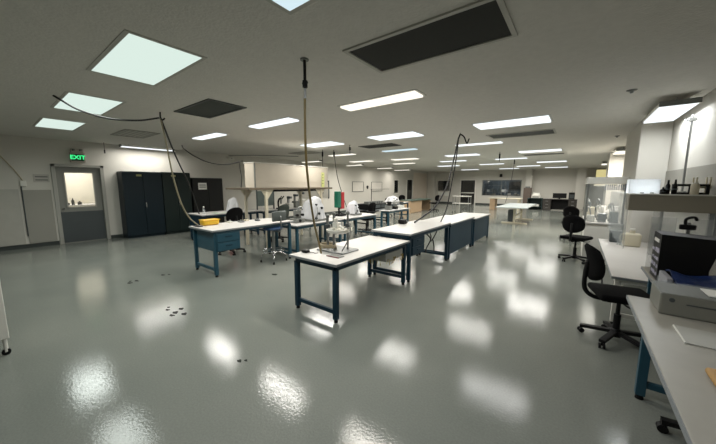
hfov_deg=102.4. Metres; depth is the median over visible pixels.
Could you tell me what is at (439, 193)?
notice sign
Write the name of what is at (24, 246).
baseboard
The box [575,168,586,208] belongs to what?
column
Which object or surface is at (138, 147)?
diffuser
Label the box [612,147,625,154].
fluorescent fixture
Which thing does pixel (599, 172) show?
window
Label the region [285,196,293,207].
machine
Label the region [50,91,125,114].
recessed light
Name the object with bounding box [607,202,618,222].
instrument
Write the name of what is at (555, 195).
monitor
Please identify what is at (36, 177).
wall sign
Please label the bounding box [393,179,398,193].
window
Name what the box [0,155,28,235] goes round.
conduit
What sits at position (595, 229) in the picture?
fume hood
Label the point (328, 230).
round tray
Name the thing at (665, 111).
fluorescent fixture
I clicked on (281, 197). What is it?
microscope
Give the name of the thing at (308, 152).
ceiling vent
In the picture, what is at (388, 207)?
device
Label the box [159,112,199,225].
cables
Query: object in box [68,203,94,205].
countertop
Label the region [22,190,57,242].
wall panel
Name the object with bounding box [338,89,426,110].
recessed light
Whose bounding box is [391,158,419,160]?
recessed light
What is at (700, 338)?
paper sheet
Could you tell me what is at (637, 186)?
box
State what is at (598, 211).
instrument
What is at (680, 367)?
workbench
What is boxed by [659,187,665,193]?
canister
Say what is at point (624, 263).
workbench
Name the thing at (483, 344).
floor
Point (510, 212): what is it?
computer tower
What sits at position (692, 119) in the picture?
pole
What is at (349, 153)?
recessed light
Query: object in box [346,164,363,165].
fluorescent fixture
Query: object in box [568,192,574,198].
speaker
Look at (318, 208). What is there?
machine
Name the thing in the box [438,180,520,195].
wall
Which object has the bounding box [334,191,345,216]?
caddy
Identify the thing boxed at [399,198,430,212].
office desk
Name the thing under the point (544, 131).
panel
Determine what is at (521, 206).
table
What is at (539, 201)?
stand
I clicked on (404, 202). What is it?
workbench
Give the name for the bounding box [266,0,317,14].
recessed light
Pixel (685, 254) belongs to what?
rack
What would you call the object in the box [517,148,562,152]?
recessed light
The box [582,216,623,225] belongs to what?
countertop
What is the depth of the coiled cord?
6.37 m
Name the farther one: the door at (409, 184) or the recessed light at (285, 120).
the door at (409, 184)
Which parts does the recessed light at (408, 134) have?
frame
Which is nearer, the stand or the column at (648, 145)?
the column at (648, 145)
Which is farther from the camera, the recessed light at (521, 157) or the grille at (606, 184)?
the recessed light at (521, 157)
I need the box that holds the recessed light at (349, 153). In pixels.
[328,153,355,156]
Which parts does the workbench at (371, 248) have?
leg, leg, leg, leg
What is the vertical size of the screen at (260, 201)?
0.700 m
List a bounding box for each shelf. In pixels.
[225,187,331,189]
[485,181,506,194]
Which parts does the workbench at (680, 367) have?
leg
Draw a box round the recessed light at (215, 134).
[191,132,227,139]
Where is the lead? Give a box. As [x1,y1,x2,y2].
[425,231,436,252]
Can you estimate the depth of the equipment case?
1.87 m
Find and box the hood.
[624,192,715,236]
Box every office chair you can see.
[218,207,245,255]
[271,204,288,241]
[358,202,376,232]
[429,195,439,210]
[557,215,592,263]
[559,206,579,239]
[577,243,649,348]
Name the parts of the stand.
panel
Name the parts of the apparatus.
post, post, plate, post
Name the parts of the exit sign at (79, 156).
plate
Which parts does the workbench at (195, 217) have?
panel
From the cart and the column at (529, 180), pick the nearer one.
the cart
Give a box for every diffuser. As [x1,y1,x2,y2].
[121,146,171,150]
[272,0,308,10]
[537,161,566,162]
[613,151,624,154]
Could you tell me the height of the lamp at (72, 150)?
0.100 m
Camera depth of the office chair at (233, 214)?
6.47 m
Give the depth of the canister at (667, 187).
3.23 m
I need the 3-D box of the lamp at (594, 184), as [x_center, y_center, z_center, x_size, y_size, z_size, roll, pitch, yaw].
[5.668,-0.851,6.628,0.320,0.040,1.500,6,9,37]
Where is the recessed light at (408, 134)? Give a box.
[366,131,424,140]
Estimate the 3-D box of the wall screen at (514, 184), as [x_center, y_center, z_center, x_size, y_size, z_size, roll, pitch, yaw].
[13.261,-3.063,24.066,1.100,0.650,0.130,6,9,37]
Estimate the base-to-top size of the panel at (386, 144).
0.014 m
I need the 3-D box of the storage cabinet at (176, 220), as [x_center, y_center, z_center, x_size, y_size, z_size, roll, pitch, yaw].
[-6.063,-0.641,9.576,0.508,1.980,0.825,6,9,37]
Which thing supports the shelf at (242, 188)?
attached to the frame at (246, 191)
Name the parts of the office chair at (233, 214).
backrest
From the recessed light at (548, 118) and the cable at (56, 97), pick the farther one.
the recessed light at (548, 118)
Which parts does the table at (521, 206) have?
leg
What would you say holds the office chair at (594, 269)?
on the floor
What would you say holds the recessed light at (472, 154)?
in the ceiling
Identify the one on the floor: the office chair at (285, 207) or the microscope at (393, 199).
the office chair at (285, 207)
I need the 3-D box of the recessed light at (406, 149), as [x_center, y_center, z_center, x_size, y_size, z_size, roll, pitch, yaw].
[1.367,-2.375,9.520,1.270,0.030,0.310,6,9,37]
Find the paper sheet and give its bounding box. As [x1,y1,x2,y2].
[673,324,715,349]
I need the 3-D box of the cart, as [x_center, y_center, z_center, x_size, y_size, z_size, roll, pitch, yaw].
[-3.768,0.786,2.614,0.720,0.950,0.680,6,9,37]
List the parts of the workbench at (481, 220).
leg, panel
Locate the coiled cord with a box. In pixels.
[414,133,468,222]
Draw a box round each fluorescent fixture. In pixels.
[119,144,174,150]
[301,160,321,162]
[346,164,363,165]
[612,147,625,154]
[642,97,702,123]
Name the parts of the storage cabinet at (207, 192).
door, door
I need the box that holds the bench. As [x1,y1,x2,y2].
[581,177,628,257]
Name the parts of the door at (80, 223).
kick plate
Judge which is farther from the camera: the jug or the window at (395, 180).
the window at (395, 180)
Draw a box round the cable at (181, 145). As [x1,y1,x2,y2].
[181,145,242,164]
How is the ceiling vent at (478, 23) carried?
attached to the ceiling
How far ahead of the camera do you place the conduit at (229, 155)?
11.01 m
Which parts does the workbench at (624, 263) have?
leg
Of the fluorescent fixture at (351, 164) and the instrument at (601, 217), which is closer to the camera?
the instrument at (601, 217)
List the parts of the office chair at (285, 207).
backrest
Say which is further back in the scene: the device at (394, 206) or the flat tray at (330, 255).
the device at (394, 206)
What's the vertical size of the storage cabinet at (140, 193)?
1.970 m
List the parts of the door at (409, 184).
dark glass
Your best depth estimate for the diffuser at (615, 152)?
9.13 m
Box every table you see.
[488,198,521,210]
[495,203,536,224]
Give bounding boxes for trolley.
[452,196,471,212]
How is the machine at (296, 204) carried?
on the workbench at (270, 210)
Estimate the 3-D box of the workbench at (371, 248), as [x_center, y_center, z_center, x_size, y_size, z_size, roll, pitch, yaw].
[-0.026,0.710,4.172,0.808,0.718,1.778,6,9,37]
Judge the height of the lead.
0.482 m
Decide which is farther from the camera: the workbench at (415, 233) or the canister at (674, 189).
the workbench at (415, 233)
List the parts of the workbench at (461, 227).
leg, panel, leg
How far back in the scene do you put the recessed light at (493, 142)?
7.96 m
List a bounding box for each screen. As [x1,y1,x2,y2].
[256,190,274,209]
[509,181,520,188]
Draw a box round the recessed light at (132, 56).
[86,29,206,85]
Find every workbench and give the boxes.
[187,209,260,239]
[189,218,293,276]
[249,207,299,233]
[275,217,343,252]
[289,235,409,322]
[324,213,377,240]
[353,208,386,226]
[371,220,450,281]
[376,202,409,217]
[379,208,410,227]
[418,215,474,259]
[455,212,490,245]
[598,238,652,323]
[626,295,715,443]
[641,266,715,294]
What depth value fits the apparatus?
3.83 m
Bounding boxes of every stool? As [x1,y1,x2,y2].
[260,211,286,264]
[655,416,680,433]
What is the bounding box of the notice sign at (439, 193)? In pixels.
[438,192,448,195]
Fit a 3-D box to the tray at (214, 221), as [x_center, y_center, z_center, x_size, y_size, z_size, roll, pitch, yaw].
[-2.837,0.002,5.499,0.204,0.107,0.314,6,9,37]
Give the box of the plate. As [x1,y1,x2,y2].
[626,89,637,93]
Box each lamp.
[70,148,83,152]
[594,184,616,185]
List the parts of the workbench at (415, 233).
leg, drawer, leg, drawer, drawer, leg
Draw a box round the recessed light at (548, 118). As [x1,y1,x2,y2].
[471,114,553,129]
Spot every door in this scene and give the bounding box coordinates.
[50,164,110,243]
[406,179,412,198]
[459,179,475,203]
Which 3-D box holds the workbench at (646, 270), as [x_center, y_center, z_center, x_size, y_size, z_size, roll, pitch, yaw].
[2.889,0.921,2.475,0.578,0.750,1.188,6,9,37]
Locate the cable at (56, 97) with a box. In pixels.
[53,95,159,120]
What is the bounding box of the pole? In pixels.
[678,114,697,191]
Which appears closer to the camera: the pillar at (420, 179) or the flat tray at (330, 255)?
the flat tray at (330, 255)
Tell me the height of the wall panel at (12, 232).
1.360 m
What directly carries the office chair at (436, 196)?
on the floor
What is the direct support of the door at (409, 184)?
in the wall at (29, 156)
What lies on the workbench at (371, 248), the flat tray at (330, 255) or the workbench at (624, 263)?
the flat tray at (330, 255)
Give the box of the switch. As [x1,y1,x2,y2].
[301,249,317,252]
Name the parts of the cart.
leg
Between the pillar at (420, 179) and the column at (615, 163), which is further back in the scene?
the pillar at (420, 179)
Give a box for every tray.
[200,218,219,225]
[326,228,349,233]
[326,254,343,257]
[333,226,351,230]
[363,248,403,265]
[658,269,715,289]
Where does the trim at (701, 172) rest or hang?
attached to the wall at (702, 151)
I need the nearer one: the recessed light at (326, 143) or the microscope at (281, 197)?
the recessed light at (326, 143)
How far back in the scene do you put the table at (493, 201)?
18.76 m
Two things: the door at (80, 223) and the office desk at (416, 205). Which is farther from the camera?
the office desk at (416, 205)
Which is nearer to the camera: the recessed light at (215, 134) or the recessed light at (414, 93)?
the recessed light at (414, 93)
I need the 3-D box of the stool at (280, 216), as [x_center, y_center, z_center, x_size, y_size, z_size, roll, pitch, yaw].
[-1.736,0.298,5.964,0.510,1.068,0.450,4,8,28]
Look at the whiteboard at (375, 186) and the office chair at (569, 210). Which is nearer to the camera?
the office chair at (569, 210)
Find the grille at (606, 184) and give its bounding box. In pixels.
[605,184,626,189]
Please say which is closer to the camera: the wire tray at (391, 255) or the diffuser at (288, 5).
the diffuser at (288, 5)
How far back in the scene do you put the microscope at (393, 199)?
13.34 m
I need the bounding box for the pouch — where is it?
[705,367,715,386]
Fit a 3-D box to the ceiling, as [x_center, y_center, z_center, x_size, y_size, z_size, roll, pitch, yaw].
[2.880,-2.857,12.758,16.600,0.100,31.800,6,9,37]
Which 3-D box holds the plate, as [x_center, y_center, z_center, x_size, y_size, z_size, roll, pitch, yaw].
[3.330,-1.585,3.501,0.104,0.040,0.102,6,9,37]
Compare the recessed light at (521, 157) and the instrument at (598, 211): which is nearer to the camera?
the instrument at (598, 211)
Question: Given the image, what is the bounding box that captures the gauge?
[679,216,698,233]
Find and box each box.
[398,217,407,223]
[626,179,660,193]
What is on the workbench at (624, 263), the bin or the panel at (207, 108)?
the bin
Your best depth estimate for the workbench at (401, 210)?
9.62 m
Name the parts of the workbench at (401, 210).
leg, leg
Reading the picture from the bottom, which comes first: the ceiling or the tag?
the tag
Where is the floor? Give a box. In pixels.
[0,203,686,443]
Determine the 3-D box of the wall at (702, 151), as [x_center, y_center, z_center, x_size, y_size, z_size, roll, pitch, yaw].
[7.962,-0.708,7.355,1.320,2.750,28.600,6,9,37]
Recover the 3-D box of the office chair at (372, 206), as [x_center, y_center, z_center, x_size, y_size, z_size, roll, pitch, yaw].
[0.299,-0.151,9.723,0.630,1.000,0.625,-5,9,-34]
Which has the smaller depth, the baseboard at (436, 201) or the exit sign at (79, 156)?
the exit sign at (79, 156)
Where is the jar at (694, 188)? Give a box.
[689,183,699,194]
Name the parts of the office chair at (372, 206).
backrest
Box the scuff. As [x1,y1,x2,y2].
[166,307,186,315]
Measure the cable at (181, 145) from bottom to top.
0.638 m
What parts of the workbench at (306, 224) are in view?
leg, leg, leg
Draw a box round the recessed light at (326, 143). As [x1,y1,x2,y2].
[300,141,345,147]
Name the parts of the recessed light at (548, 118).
frame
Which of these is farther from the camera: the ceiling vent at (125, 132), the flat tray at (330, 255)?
the ceiling vent at (125, 132)
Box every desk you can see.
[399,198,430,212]
[542,198,577,209]
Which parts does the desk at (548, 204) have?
modesty panel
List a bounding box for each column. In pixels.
[427,172,436,201]
[525,169,533,194]
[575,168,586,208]
[603,152,624,205]
[618,121,673,242]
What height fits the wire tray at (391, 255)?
0.190 m
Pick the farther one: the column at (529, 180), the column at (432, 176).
the column at (432, 176)
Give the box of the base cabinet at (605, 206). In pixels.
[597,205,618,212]
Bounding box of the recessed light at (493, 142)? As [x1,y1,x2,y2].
[455,141,502,146]
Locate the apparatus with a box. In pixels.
[317,211,358,254]
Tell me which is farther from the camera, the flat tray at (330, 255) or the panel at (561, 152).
the panel at (561, 152)
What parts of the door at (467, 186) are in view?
dark pane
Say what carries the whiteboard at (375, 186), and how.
attached to the wall at (29, 156)
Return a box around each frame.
[225,187,331,247]
[671,184,710,194]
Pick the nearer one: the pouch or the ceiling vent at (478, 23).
the pouch
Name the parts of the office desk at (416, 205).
panel, tan panel, panel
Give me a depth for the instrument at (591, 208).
6.62 m
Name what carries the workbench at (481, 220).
on the floor
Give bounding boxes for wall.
[0,134,427,246]
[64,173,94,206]
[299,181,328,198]
[436,168,606,206]
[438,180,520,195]
[668,88,715,170]
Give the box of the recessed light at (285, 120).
[246,117,300,128]
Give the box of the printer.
[531,193,540,197]
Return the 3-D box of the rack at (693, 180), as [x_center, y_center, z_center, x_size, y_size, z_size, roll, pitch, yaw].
[3.848,-0.405,3.228,0.120,0.190,0.160,6,9,37]
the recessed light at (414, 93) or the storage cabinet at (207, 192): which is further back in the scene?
the storage cabinet at (207, 192)
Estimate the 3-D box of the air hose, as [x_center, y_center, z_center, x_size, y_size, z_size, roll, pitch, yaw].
[-0.478,-0.551,3.131,0.083,2.014,0.772,1,7,3]
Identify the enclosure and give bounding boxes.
[244,162,327,187]
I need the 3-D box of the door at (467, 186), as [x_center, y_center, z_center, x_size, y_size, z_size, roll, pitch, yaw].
[9.261,-2.552,24.288,1.310,2.060,0.130,6,9,37]
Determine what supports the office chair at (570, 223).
on the floor
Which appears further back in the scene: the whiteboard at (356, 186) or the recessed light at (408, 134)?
the whiteboard at (356, 186)
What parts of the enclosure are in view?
roof panel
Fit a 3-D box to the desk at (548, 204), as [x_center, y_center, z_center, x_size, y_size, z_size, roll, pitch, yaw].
[12.748,-1.102,18.203,1.760,0.705,0.760,6,9,37]
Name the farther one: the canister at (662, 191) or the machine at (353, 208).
the machine at (353, 208)
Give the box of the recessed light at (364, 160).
[348,160,372,162]
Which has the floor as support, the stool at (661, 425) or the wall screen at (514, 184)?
the stool at (661, 425)
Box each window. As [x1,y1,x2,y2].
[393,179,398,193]
[482,180,521,195]
[595,169,605,176]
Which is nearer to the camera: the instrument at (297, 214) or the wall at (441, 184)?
the instrument at (297, 214)
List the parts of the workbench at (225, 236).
leg, leg, drawer, drawer, drawer, leg, leg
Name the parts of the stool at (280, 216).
seat, backrest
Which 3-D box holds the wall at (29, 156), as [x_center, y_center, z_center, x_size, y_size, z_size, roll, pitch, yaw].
[-2.236,-1.730,15.056,0.120,2.750,28.600,6,9,37]
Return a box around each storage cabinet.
[117,171,165,238]
[161,172,192,233]
[190,178,224,222]
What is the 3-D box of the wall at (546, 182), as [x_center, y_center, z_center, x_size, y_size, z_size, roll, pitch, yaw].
[11.755,-2.648,22.393,13.420,2.750,0.120,6,9,37]
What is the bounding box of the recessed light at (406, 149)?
[382,148,417,151]
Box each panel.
[0,189,25,246]
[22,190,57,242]
[174,98,246,117]
[358,143,401,148]
[486,128,556,138]
[523,152,564,155]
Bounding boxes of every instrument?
[290,206,304,222]
[358,201,385,209]
[586,199,594,215]
[586,206,594,221]
[595,198,603,216]
[596,204,606,221]
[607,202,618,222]
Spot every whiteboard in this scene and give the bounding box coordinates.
[352,182,363,191]
[371,182,381,190]
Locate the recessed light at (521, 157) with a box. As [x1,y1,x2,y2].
[495,157,527,159]
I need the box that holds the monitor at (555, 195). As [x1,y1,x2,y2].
[553,193,566,198]
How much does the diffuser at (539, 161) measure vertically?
0.029 m
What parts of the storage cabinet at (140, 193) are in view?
door, door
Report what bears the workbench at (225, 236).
on the floor
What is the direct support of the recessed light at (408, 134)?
in the ceiling
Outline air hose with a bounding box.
[300,57,321,253]
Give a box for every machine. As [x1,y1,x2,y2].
[226,197,238,211]
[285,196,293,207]
[292,194,299,207]
[301,196,325,221]
[345,201,361,215]
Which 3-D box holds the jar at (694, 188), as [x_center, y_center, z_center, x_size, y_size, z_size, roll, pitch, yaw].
[3.643,-0.360,3.113,0.068,0.130,0.068,6,9,37]
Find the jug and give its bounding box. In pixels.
[619,228,641,246]
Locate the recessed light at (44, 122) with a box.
[32,117,87,130]
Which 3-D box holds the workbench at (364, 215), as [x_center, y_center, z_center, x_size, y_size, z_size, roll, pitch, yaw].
[-0.206,0.153,8.497,0.878,0.710,1.578,6,9,37]
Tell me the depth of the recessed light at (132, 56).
2.68 m
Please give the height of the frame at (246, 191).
1.520 m
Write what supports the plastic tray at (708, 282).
on the workbench at (646, 270)
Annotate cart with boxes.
[0,282,10,354]
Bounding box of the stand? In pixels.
[527,198,542,209]
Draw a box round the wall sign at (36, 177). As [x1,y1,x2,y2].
[33,174,49,181]
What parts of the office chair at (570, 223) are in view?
backrest, seat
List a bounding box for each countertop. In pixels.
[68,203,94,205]
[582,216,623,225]
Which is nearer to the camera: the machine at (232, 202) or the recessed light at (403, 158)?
the machine at (232, 202)
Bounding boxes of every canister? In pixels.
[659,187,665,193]
[665,180,670,193]
[671,179,677,193]
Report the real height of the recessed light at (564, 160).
0.030 m
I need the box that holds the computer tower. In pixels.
[508,209,512,220]
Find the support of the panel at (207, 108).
attached to the ceiling
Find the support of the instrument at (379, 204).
on the workbench at (377, 210)
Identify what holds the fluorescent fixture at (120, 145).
attached to the ceiling
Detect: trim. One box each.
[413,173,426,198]
[664,164,715,274]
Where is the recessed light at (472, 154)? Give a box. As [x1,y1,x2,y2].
[444,153,480,156]
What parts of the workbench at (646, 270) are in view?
leg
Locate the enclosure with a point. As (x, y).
(257, 174)
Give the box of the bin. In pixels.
[609,229,622,242]
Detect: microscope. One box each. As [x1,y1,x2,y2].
[276,196,283,208]
[383,196,399,202]
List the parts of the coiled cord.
thin cord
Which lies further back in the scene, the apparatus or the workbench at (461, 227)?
the workbench at (461, 227)
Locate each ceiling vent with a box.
[110,129,159,137]
[288,151,321,154]
[342,0,517,72]
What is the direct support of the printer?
on the stand
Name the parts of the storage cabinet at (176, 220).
door, door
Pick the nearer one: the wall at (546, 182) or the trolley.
the trolley
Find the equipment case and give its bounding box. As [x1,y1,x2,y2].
[650,281,715,323]
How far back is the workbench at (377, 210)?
11.31 m
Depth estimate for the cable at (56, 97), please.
4.10 m
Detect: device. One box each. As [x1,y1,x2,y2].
[385,201,391,209]
[392,203,397,208]
[397,201,403,207]
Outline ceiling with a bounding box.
[0,0,715,171]
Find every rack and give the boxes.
[649,230,715,282]
[692,177,711,194]
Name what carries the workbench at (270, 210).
on the floor
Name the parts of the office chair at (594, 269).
backrest, seat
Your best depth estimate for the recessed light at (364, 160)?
14.00 m
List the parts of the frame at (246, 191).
post, post, light rail, post, post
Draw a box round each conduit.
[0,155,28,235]
[229,155,297,156]
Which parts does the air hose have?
ceiling plate, drop rod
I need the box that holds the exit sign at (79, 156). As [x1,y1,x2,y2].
[69,148,85,162]
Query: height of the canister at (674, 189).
0.165 m
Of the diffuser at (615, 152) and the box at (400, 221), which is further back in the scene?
the diffuser at (615, 152)
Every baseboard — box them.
[0,210,345,250]
[436,201,595,208]
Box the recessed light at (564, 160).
[537,160,566,162]
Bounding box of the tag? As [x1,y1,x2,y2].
[321,172,323,186]
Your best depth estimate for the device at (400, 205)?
10.33 m
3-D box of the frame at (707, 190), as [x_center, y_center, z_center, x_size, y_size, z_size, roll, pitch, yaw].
[3.708,-0.366,3.214,0.284,0.115,0.030,6,9,37]
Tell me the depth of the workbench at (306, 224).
6.80 m
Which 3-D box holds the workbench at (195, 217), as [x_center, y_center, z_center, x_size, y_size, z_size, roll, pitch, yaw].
[-3.989,0.081,8.713,0.908,0.780,1.808,6,9,37]
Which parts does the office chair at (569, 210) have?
backrest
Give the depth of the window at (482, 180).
22.67 m
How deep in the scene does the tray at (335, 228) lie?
3.81 m
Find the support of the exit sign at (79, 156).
attached to the wall at (29, 156)
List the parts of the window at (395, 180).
dark pane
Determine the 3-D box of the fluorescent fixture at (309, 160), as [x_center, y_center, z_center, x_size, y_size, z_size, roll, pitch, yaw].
[-2.061,-2.738,12.765,1.174,0.162,0.200,6,9,37]

